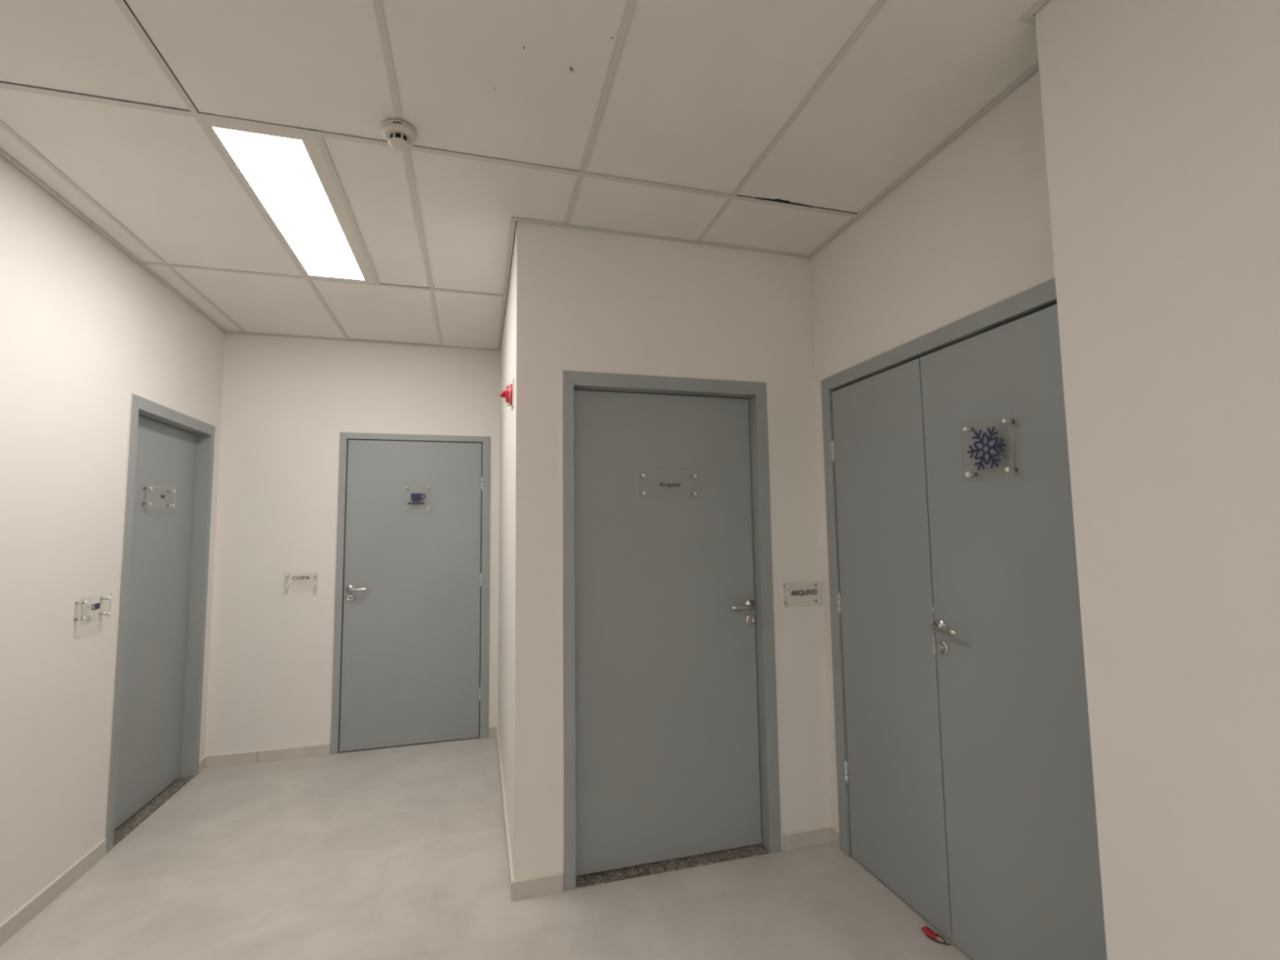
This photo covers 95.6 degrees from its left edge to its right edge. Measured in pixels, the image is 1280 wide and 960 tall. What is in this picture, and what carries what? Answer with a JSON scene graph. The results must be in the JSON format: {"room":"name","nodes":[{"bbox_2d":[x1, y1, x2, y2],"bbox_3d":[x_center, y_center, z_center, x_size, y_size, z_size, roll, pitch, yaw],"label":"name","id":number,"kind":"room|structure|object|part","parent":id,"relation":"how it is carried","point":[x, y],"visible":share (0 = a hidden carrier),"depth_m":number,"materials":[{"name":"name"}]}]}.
{"room":"office corridor","nodes":[
{"label":"office corridor","id":0,"kind":"room"},
{"bbox_2d":[0,154,225,924],"bbox_3d":[-1.682,-0.078,-0.302,0.140,3.050,8.712,1,-5,-16],"label":"wall","id":1,"kind":"structure","parent":0,"point":[85,327],"depth_m":2.38,"materials":[{"name":"paint"}]},
{"bbox_2d":[74,592,111,624],"bbox_3d":[-2.389,0.562,2.540,0.039,0.112,0.200,1,-5,-16],"label":"sign","id":2,"kind":"object","parent":1,"relation":"attached to","point":[85,602],"visible":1,"depth_m":2.54,"materials":[{"name":"clear plastic"}]},
{"bbox_2d":[0,755,206,946],"bbox_3d":[-1.569,1.401,-0.474,0.012,0.071,8.572,1,-5,-16],"label":"baseboard","id":3,"kind":"structure","parent":1,"relation":"attached to","point":[20,918],"depth_m":2.31,"materials":[{"name":"ceramic"}]},
{"bbox_2d":[103,392,215,854],"bbox_3d":[-2.653,0.682,3.166,0.150,2.146,0.932,1,-5,-16],"label":"door","id":4,"kind":"structure","parent":1,"relation":"in","point":[154,746],"depth_m":3.22,"materials":[{"name":"grey paint"}]},
{"bbox_2d":[142,483,176,510],"bbox_3d":[-2.637,0.095,3.189,0.039,0.130,0.285,1,-5,-16],"label":"sign","id":5,"kind":"object","parent":4,"relation":"attached to","point":[148,488],"visible":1,"depth_m":3.14,"materials":[{"name":"clear plastic"}]},
{"bbox_2d":[204,332,500,755],"bbox_3d":[-1.840,0.296,4.088,1.926,3.050,0.140,1,-5,-16],"label":"wall","id":6,"kind":"structure","parent":0,"point":[286,402],"depth_m":3.88,"materials":[{"name":"paint"}]},
{"bbox_2d":[283,572,317,591],"bbox_3d":[-2.247,0.671,3.848,0.200,0.116,0.039,1,-5,-16],"label":"sign","id":7,"kind":"object","parent":6,"relation":"attached to","point":[315,575],"visible":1,"depth_m":3.84,"materials":[{"name":"clear plastic"}]},
{"bbox_2d":[205,726,496,768],"bbox_3d":[-1.866,1.772,3.871,1.762,0.071,0.012,1,-5,-16],"label":"baseboard","id":8,"kind":"structure","parent":6,"relation":"attached to","point":[298,752],"depth_m":3.73,"materials":[{"name":"ceramic"}]},
{"bbox_2d":[329,431,491,754],"bbox_3d":[-1.581,0.746,4.090,1.014,2.146,0.198,1,-5,-16],"label":"door","id":9,"kind":"structure","parent":6,"relation":"in","point":[411,652],"depth_m":4.04,"materials":[{"name":"grey paint"}]},
{"bbox_3d":[-1.917,0.737,3.925,0.142,0.051,0.059,1,-5,-16],"label":"lever handle","id":10,"kind":"part","parent":9,"relation":"part of","materials":[{"name":"silver metal"}]},
{"bbox_2d":[402,486,431,510],"bbox_3d":[-1.567,0.130,4.087,0.188,0.188,0.039,1,-5,-16],"label":"sign","id":11,"kind":"object","parent":9,"relation":"attached to","point":[414,496],"visible":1,"depth_m":4.07,"materials":[{"name":"blue plastic"}]},
{"bbox_2d":[0,735,972,959],"bbox_3d":[-0.020,1.512,-0.050,3.507,0.120,8.852,1,-5,-16],"label":"floor","id":12,"kind":"structure","parent":0,"point":[399,852],"depth_m":2.33,"materials":[{"name":"tile"}]},
{"bbox_2d":[921,926,951,945],"bbox_3d":[1.038,1.606,2.044,0.037,0.016,0.101,3,-6,-36],"label":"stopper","id":13,"kind":"object","parent":12,"relation":"on","point":[927,931],"visible":1,"depth_m":2.04,"materials":[{"name":"plastic"}]},
{"bbox_3d":[1.046,1.607,2.033,0.036,0.011,0.076,3,-6,-39],"label":"loop cord","id":14,"kind":"part","parent":13,"relation":"part of","materials":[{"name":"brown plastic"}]},
{"bbox_2d":[0,0,1048,351],"bbox_3d":[-0.062,-1.509,0.206,3.507,0.356,8.852,1,-5,-16],"label":"ceiling","id":15,"kind":"structure","parent":0,"point":[722,123],"depth_m":1.90,"materials":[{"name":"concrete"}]},
{"bbox_2d":[202,113,375,283],"bbox_3d":[-1.427,-1.149,2.517,0.327,0.061,1.230,1,-5,-16],"label":"ceiling light","id":16,"kind":"object","parent":15,"relation":"attached to","point":[288,174],"visible":0.96,"depth_m":2.31,"materials":[{"name":"beige plastic"}]},
{"bbox_2d":[382,119,416,151],"bbox_3d":[-0.806,-1.145,1.944,0.107,0.056,0.107,1,-5,-16],"label":"smoke detector","id":17,"kind":"object","parent":15,"relation":"attached to","point":[400,135],"visible":1,"depth_m":1.92,"materials":[{"name":"beige plastic"}]},
{"bbox_2d":[388,132,409,151],"bbox_3d":[-0.806,-1.130,1.943,0.066,0.027,0.066,1,-5,-16],"label":"vent","id":18,"kind":"object","parent":17,"relation":"attached to","point":[400,141],"depth_m":1.93,"materials":[{"name":"white plastic"}]},
{"bbox_2d":[497,221,831,879],"bbox_3d":[-0.012,0.225,3.546,1.581,3.050,1.895,1,-5,-16],"label":"wall","id":19,"kind":"structure","parent":0,"point":[578,299],"depth_m":2.67,"materials":[{"name":"paint"}]},
{"bbox_2d":[499,378,514,409],"bbox_3d":[-0.615,-0.395,2.677,0.060,0.122,0.116,1,-5,-16],"label":"fire alarm","id":20,"kind":"object","parent":19,"relation":"attached to","point":[508,394],"visible":1,"depth_m":2.65,"materials":[{"name":"red plastic"}]},
{"bbox_3d":[-0.589,-0.394,2.684,0.006,0.122,0.116,1,-5,-16],"label":"plate","id":21,"kind":"part","parent":20,"relation":"part of","materials":[{"name":"beige plastic"}]},
{"bbox_2d":[496,725,831,901],"bbox_3d":[-0.069,1.707,3.393,1.441,0.071,1.907,1,-5,-16],"label":"baseboard","id":22,"kind":"structure","parent":19,"relation":"attached to","point":[546,884],"depth_m":2.59,"materials":[{"name":"ceramic"}]},
{"bbox_2d":[561,368,781,890],"bbox_3d":[0.130,0.599,2.633,0.986,2.146,0.150,1,-5,-16],"label":"door","id":23,"kind":"structure","parent":19,"relation":"in","point":[671,762],"depth_m":2.62,"materials":[{"name":"grey paint"}]},
{"bbox_2d":[639,470,698,498],"bbox_3d":[0.132,0.022,2.659,0.285,0.130,0.039,1,-5,-16],"label":"sign","id":24,"kind":"object","parent":23,"relation":"attached to","point":[643,475],"visible":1,"depth_m":2.65,"materials":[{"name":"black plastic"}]},
{"bbox_3d":[0.481,0.586,2.697,0.142,0.051,0.059,1,-5,-16],"label":"lever handle","id":25,"kind":"part","parent":23,"relation":"part of","materials":[{"name":"silver metal"}]},
{"bbox_2d":[782,581,822,607],"bbox_3d":[0.763,0.535,2.728,0.196,0.113,0.039,1,-5,-16],"label":"sign","id":26,"kind":"object","parent":19,"relation":"attached to","point":[815,584],"visible":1,"depth_m":2.72,"materials":[{"name":"black plastic"}]},
{"bbox_2d":[809,69,1054,831],"bbox_3d":[1.123,0.092,2.166,0.140,3.050,1.387,1,-5,-16],"label":"wall","id":27,"kind":"structure","parent":0,"point":[968,231],"depth_m":2.11,"materials":[{"name":"paint"}]},
{"bbox_2d":[830,825,839,848],"bbox_3d":[0.893,1.631,2.653,0.012,0.071,0.067,1,-5,-16],"label":"baseboard","id":28,"kind":"structure","parent":27,"relation":"attached to","point":[834,832],"depth_m":2.64,"materials":[{"name":"ceramic"}]},
{"bbox_2d":[821,276,1106,959],"bbox_3d":[1.104,0.536,2.111,0.198,2.156,1.277,1,-5,-16],"label":"door","id":29,"kind":"structure","parent":27,"relation":"in","point":[965,780],"depth_m":1.96,"materials":[{"name":"grey paint"}]},
{"bbox_3d":[1.069,0.544,2.104,0.014,0.170,0.008,1,-5,-16],"label":"strike plate","id":30,"kind":"part","parent":29,"relation":"part of","materials":[{"name":"silver metal"}]},
{"bbox_3d":[1.127,0.539,2.117,0.150,2.152,1.267,1,-5,-16],"label":"frame","id":31,"kind":"part","parent":29,"relation":"part of","materials":[{"name":"grey paint"}]},
{"bbox_3d":[1.058,0.516,2.018,0.059,0.051,0.142,1,-5,-16],"label":"lever handle","id":32,"kind":"part","parent":29,"relation":"part of","materials":[{"name":"silver metal"}]},
{"bbox_2d":[960,413,1017,480],"bbox_3d":[1.118,-0.100,1.862,0.039,0.192,0.192,1,-5,-16],"label":"sign","id":33,"kind":"object","parent":29,"relation":"attached to","point":[994,452],"visible":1,"depth_m":1.86,"materials":[{"name":"blue plastic"}]},
{"bbox_2d":[1035,0,1279,959],"bbox_3d":[1.932,-0.192,-1.062,0.325,3.050,5.290,1,-5,-16],"label":"wall","id":34,"kind":"structure","parent":0,"point":[1161,117],"depth_m":1.22,"materials":[{"name":"paint"}]}
]}

